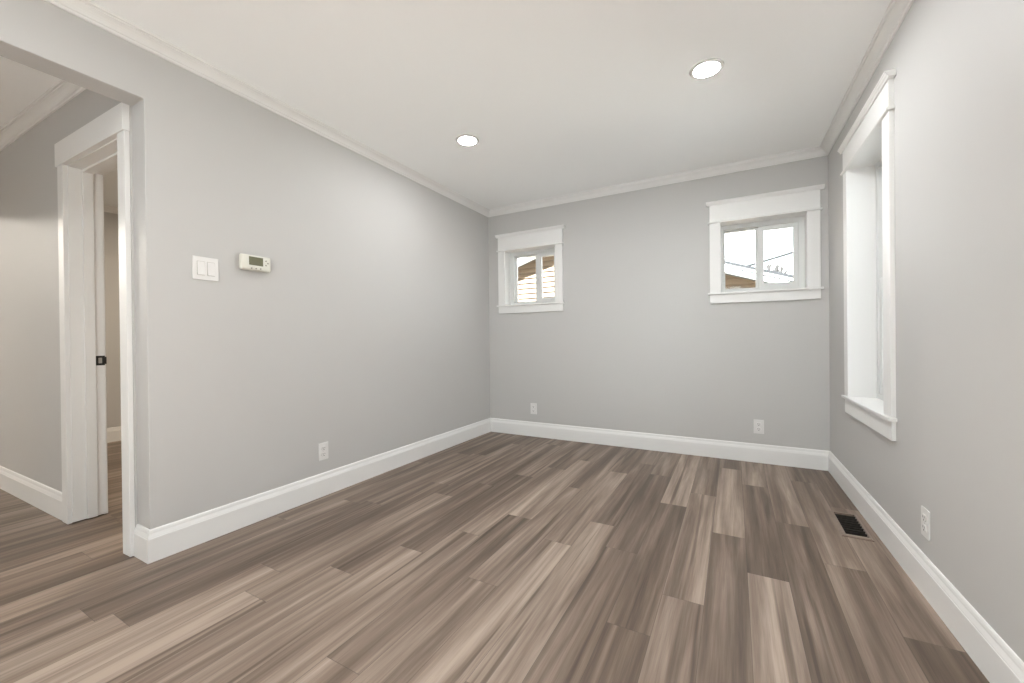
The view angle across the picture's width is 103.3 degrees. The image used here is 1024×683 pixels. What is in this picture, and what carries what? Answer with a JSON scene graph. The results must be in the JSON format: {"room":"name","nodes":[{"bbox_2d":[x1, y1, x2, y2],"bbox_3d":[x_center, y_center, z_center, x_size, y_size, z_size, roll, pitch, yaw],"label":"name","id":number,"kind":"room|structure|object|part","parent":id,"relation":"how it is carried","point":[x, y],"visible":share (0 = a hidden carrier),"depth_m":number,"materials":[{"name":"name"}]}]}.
{"room":"empty living room","nodes":[
{"label":"empty living room","id":0,"kind":"room"},
{"bbox_2d":[0,89,137,526],"bbox_3d":[-3.138,-0.179,2.682,3.114,2.404,0.130,0,0,27],"label":"wall","id":1,"kind":"structure","parent":0,"point":[30,392],"depth_m":2.52,"materials":[{"name":"paint"}]},
{"bbox_2d":[0,466,61,519],"bbox_3d":[-3.537,0.953,2.818,2.263,0.148,0.015,0,0,27],"label":"baseboard","id":2,"kind":"structure","parent":1,"relation":"attached to","point":[47,499],"depth_m":2.53,"materials":[{"name":"paint"}]},
{"bbox_2d":[0,79,84,150],"bbox_3d":[-3.195,-1.351,2.595,3.111,0.058,0.058,0,0,27],"label":"trim","id":3,"kind":"structure","parent":1,"relation":"attached to","point":[61,92],"depth_m":2.38,"materials":[{"name":"paint"}]},
{"bbox_2d":[54,102,134,556],"bbox_3d":[-2.142,-0.050,2.162,0.859,2.128,0.174,0,0,27],"label":"door frame","id":4,"kind":"structure","parent":1,"relation":"in","point":[101,146],"depth_m":2.27,"materials":[{"name":"paint"}]},
{"bbox_3d":[-2.510,0.018,2.274,0.078,2.000,0.020,0,0,27],"label":"casing","id":5,"kind":"part","parent":4,"relation":"part of","materials":[{"name":"paint"}]},
{"bbox_3d":[-2.404,0.111,2.371,0.002,0.056,0.046,0,0,29],"label":"strike plate","id":6,"kind":"part","parent":4,"relation":"part of","materials":[{"name":"black metal"}]},
{"bbox_3d":[-2.104,-0.046,2.231,0.856,2.120,0.018,0,0,27],"label":"casing","id":7,"kind":"part","parent":4,"relation":"part of","materials":[{"name":"paint"}]},
{"bbox_3d":[-1.830,0.012,1.922,0.078,2.000,0.020,0,0,27],"label":"casing","id":8,"kind":"part","parent":4,"relation":"part of","materials":[{"name":"paint"}]},
{"bbox_2d":[104,212,120,427],"bbox_3d":[-4.445,-0.169,3.668,0.130,2.404,5.800,0,0,29],"label":"wall","id":9,"kind":"structure","parent":0,"point":[111,243],"depth_m":4.16,"materials":[{"name":"paint"}]},
{"bbox_2d":[104,204,117,213],"bbox_3d":[-3.776,-1.353,4.711,0.058,0.058,2.908,0,0,29],"label":"trim","id":10,"kind":"structure","parent":9,"relation":"attached to","point":[111,209],"depth_m":4.13,"materials":[{"name":"paint"}]},
{"bbox_2d":[0,0,489,528],"bbox_3d":[-1.604,-0.193,2.110,0.130,2.404,5.800,0,0,29],"label":"wall","id":11,"kind":"structure","parent":0,"point":[366,334],"depth_m":2.32,"materials":[{"name":"paint"}]},
{"bbox_2d":[192,255,218,281],"bbox_3d":[-1.554,-0.370,2.057,0.012,0.117,0.117,0,0,29],"label":"light switch","id":12,"kind":"object","parent":11,"relation":"attached to","point":[203,268],"visible":1,"depth_m":2.06,"materials":[{"name":"white plastic"}]},
{"bbox_2d":[239,253,270,272],"bbox_3d":[-1.430,-0.435,2.256,0.038,0.085,0.161,0,0,29],"label":"thermostat","id":13,"kind":"object","parent":11,"relation":"attached to","point":[246,261],"visible":1,"depth_m":2.24,"materials":[{"name":"beige plastic"}]},
{"bbox_2d":[44,0,489,216],"bbox_3d":[-1.582,-1.366,1.973,0.058,0.058,5.600,0,0,29],"label":"trim","id":14,"kind":"structure","parent":11,"relation":"attached to","point":[87,10],"depth_m":2.14,"materials":[{"name":"paint"}]},
{"bbox_2d":[133,418,490,563],"bbox_3d":[-1.004,0.924,3.177,0.150,0.148,2.972,0,0,29],"label":"baseboard","id":15,"kind":"structure","parent":11,"relation":"attached to","point":[150,545],"depth_m":2.36,"materials":[{"name":"paint"}]},
{"bbox_2d":[318,442,327,460],"bbox_3d":[-1.227,0.715,2.639,0.009,0.112,0.071,0,0,29],"label":"wall outlet","id":16,"kind":"object","parent":11,"relation":"attached to","point":[322,447],"visible":1,"depth_m":2.63,"materials":[{"name":"white plastic"}]},
{"bbox_2d":[0,0,890,209],"bbox_3d":[-2.912,-1.454,2.729,9.800,0.140,6.050,0,0,29],"label":"ceiling","id":17,"kind":"structure","parent":0,"point":[558,97],"depth_m":2.14,"materials":[{"name":"paint"}]},
{"bbox_2d":[456,134,478,145],"bbox_3d":[-0.313,-1.409,2.845,0.164,0.006,0.164,0,0,29],"label":"recessed light","id":18,"kind":"object","parent":17,"relation":"in","point":[465,140],"visible":1,"depth_m":2.84,"materials":[{"name":"white plastic"}]},
{"bbox_2d":[459,137,475,144],"bbox_3d":[-0.313,-1.408,2.845,0.125,0.001,0.125,0,0,29],"label":"diffuser","id":19,"kind":"object","parent":18,"relation":"attached to","point":[462,140],"depth_m":2.84,"materials":[{"name":"white plastic"}]},
{"bbox_2d":[689,58,723,78],"bbox_3d":[1.016,-1.420,2.116,0.164,0.006,0.164,0,0,29],"label":"recessed light","id":20,"kind":"object","parent":17,"relation":"in","point":[707,68],"visible":1,"depth_m":2.11,"materials":[{"name":"white plastic"}]},
{"bbox_2d":[694,62,719,76],"bbox_3d":[1.016,-1.419,2.116,0.125,0.001,0.125,0,0,29],"label":"diffuser","id":21,"kind":"object","parent":20,"relation":"attached to","point":[701,69],"depth_m":2.11,"materials":[{"name":"white plastic"}]},
{"bbox_2d":[0,432,989,682],"bbox_3d":[-2.920,1.020,2.730,9.620,0.001,5.800,0,0,29],"label":"floor","id":22,"kind":"structure","parent":0,"point":[491,557],"depth_m":1.65,"materials":[{"name":"brown wood"}]},
{"bbox_2d":[828,510,874,541],"bbox_3d":[1.788,1.019,2.147,0.126,0.106,0.339,0,0,29],"label":"floor vent","id":23,"kind":"object","parent":22,"relation":"in","point":[849,525],"visible":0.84,"depth_m":2.13,"materials":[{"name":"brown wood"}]},
{"bbox_2d":[488,156,829,450],"bbox_3d":[1.104,-0.229,3.819,2.976,2.404,0.200,0,0,29],"label":"wall","id":24,"kind":"structure","parent":0,"point":[637,343],"depth_m":3.58,"materials":[{"name":"paint"}]},
{"bbox_2d":[495,225,564,313],"bbox_3d":[0.218,-0.725,4.268,0.789,0.844,0.225,0,0,29],"label":"window","id":25,"kind":"structure","parent":24,"relation":"in","point":[546,241],"depth_m":4.26,"materials":[{"name":"paint"}]},
{"bbox_3d":[-0.110,-0.676,4.355,0.080,0.576,0.019,0,0,29],"label":"casing","id":26,"kind":"part","parent":25,"relation":"part of","materials":[{"name":"paint"}]},
{"bbox_3d":[0.179,-0.675,4.397,0.294,0.508,0.028,0,0,29],"label":"sash","id":27,"kind":"part","parent":25,"relation":"part of","materials":[{"name":"plastic"}]},
{"bbox_3d":[0.255,-0.680,4.335,0.599,0.596,0.073,0,0,29],"label":"frame","id":28,"kind":"part","parent":25,"relation":"part of","materials":[{"name":"plastic"}]},
{"bbox_3d":[0.373,-0.677,4.254,0.228,0.508,0.028,0,0,29],"label":"sash","id":29,"kind":"part","parent":25,"relation":"part of","materials":[{"name":"plastic"}]},
{"bbox_3d":[0.468,-0.681,4.038,0.080,0.576,0.019,0,0,29],"label":"casing","id":30,"kind":"part","parent":25,"relation":"part of","materials":[{"name":"paint"}]},
{"bbox_2d":[530,403,536,413],"bbox_3d":[0.223,0.695,4.191,0.071,0.112,0.009,0,0,29],"label":"wall outlet","id":31,"kind":"object","parent":24,"relation":"attached to","point":[533,405],"visible":1,"depth_m":4.19,"materials":[{"name":"white plastic"}]},
{"bbox_2d":[488,146,827,216],"bbox_3d":[1.029,-1.401,3.701,2.976,0.058,0.058,0,0,29],"label":"trim","id":32,"kind":"structure","parent":24,"relation":"attached to","point":[814,152],"depth_m":3.50,"materials":[{"name":"paint"}]},
{"bbox_2d":[491,418,828,470],"bbox_3d":[1.064,0.900,3.729,2.976,0.148,0.015,0,0,29],"label":"baseboard","id":33,"kind":"structure","parent":24,"relation":"attached to","point":[741,451],"depth_m":3.52,"materials":[{"name":"paint"}]},
{"bbox_2d":[754,419,763,433],"bbox_3d":[1.970,0.680,3.234,0.071,0.112,0.009,0,0,29],"label":"wall outlet","id":34,"kind":"object","parent":24,"relation":"attached to","point":[758,424],"visible":1,"depth_m":3.23,"materials":[{"name":"white plastic"}]},
{"bbox_2d":[706,184,824,303],"bbox_3d":[2.019,-0.740,3.280,0.795,0.844,0.225,0,0,29],"label":"window","id":35,"kind":"structure","parent":24,"relation":"in","point":[798,209],"depth_m":3.21,"materials":[{"name":"paint"}]},
{"bbox_3d":[1.690,-0.691,3.368,0.082,0.576,0.019,0,0,29],"label":"casing","id":36,"kind":"part","parent":35,"relation":"part of","materials":[{"name":"paint"}]},
{"bbox_3d":[1.946,-0.690,3.428,0.275,0.508,0.028,0,0,29],"label":"sash","id":37,"kind":"part","parent":35,"relation":"part of","materials":[{"name":"plastic"}]},
{"bbox_3d":[2.056,-0.695,3.347,0.601,0.596,0.073,0,0,29],"label":"frame","id":38,"kind":"part","parent":35,"relation":"part of","materials":[{"name":"plastic"}]},
{"bbox_3d":[2.151,-0.692,3.279,0.271,0.508,0.028,0,0,29],"label":"sash","id":39,"kind":"part","parent":35,"relation":"part of","materials":[{"name":"plastic"}]},
{"bbox_3d":[2.271,-0.696,3.049,0.082,0.576,0.019,0,0,29],"label":"casing","id":40,"kind":"part","parent":35,"relation":"part of","materials":[{"name":"paint"}]},
{"bbox_2d":[828,0,1023,661],"bbox_3d":[1.185,-0.217,0.581,0.200,2.404,5.804,0,0,28],"label":"wall","id":41,"kind":"structure","parent":0,"point":[957,452],"depth_m":1.34,"materials":[{"name":"paint"}]},
{"bbox_2d":[837,68,896,440],"bbox_3d":[1.993,-0.386,2.155,0.251,1.669,0.876,0,0,29],"label":"window","id":42,"kind":"structure","parent":41,"relation":"in","point":[867,149],"depth_m":2.40,"materials":[{"name":"paint"}]},
{"bbox_3d":[2.089,-0.357,2.525,0.020,1.394,0.080,0,0,29],"label":"casing","id":43,"kind":"part","parent":42,"relation":"part of","materials":[{"name":"paint"}]},
{"bbox_3d":[2.067,-0.355,2.124,0.082,1.414,0.664,0,0,28],"label":"frame","id":44,"kind":"part","parent":42,"relation":"part of","materials":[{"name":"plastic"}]},
{"bbox_3d":[2.054,-0.032,2.135,0.030,0.687,0.587,0,0,28],"label":"sash","id":45,"kind":"part","parent":42,"relation":"part of","materials":[{"name":"plastic"}]},
{"bbox_3d":[1.746,-0.351,1.878,0.020,1.394,0.097,0,0,29],"label":"casing","id":46,"kind":"part","parent":42,"relation":"part of","materials":[{"name":"paint"}]},
{"bbox_2d":[820,0,913,154],"bbox_3d":[1.012,-1.388,0.550,0.058,0.058,5.601,0,0,28],"label":"trim","id":47,"kind":"structure","parent":41,"relation":"attached to","point":[896,11],"depth_m":2.05,"materials":[{"name":"paint"}]},
{"bbox_2d":[921,505,929,540],"bbox_3d":[1.595,0.701,1.565,0.009,0.112,0.071,0,0,28],"label":"wall outlet","id":48,"kind":"object","parent":41,"relation":"attached to","point":[925,514],"visible":1,"depth_m":1.56,"materials":[{"name":"white plastic"}]},
{"bbox_2d":[922,524,926,531],"bbox_3d":[1.593,0.721,1.566,0.004,0.027,0.034,0,0,28],"label":"receptacle","id":49,"kind":"object","parent":48,"relation":"attached to","point":[924,526],"depth_m":1.56,"materials":[{"name":"white plastic"}]},
{"bbox_2d":[828,451,1023,682],"bbox_3d":[1.055,0.913,0.549,0.015,0.148,5.601,0,0,28],"label":"baseboard","id":50,"kind":"structure","parent":41,"relation":"attached to","point":[991,654],"depth_m":1.43,"materials":[{"name":"paint"}]},
{"label":"outside","id":51,"kind":"structure","parent":0,"visible":0},
{"bbox_3d":[9.445,1.513,22.100,60.000,0.100,39.750,0,0,29],"label":"ground","id":52,"kind":"structure","parent":51,"visible":0},
{"bbox_2d":[518,256,792,301],"bbox_3d":[3.676,-0.303,9.735,11.000,3.751,6.150,0,0,29],"label":"house","id":53,"kind":"structure","parent":52,"relation":"on","point":[737,276],"depth_m":8.23,"materials":[{"name":"beige"}]},
{"bbox_2d":[766,262,787,273],"bbox_3d":[7.907,-0.430,12.082,0.598,3.901,0.628,0,0,29],"label":"tree","id":54,"kind":"object","parent":52,"relation":"on","point":[768,266],"visible":0.2,"depth_m":11.97,"materials":[{"name":"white plant"}]},
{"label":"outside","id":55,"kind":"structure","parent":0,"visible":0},
{"bbox_2d":[748,251,792,265],"bbox_3d":[6.362,-2.046,9.928,2.864,0.765,0.058,0,0,29],"label":"power line","id":56,"kind":"object","parent":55,"point":[791,252],"visible":0.25,"depth_m":9.88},
{"bbox_3d":[-1.678,-0.205,5.344,3.110,2.404,0.200,0,0,29],"label":"wall","id":57,"kind":"structure","parent":0,"visible":0},
{"bbox_2d":[107,426,120,442],"bbox_3d":[-3.770,0.948,4.730,0.015,0.148,2.908,0,0,29],"label":"baseboard","id":58,"kind":"structure","parent":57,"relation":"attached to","point":[113,433],"depth_m":4.16,"materials":[{"name":"paint"}]}
]}

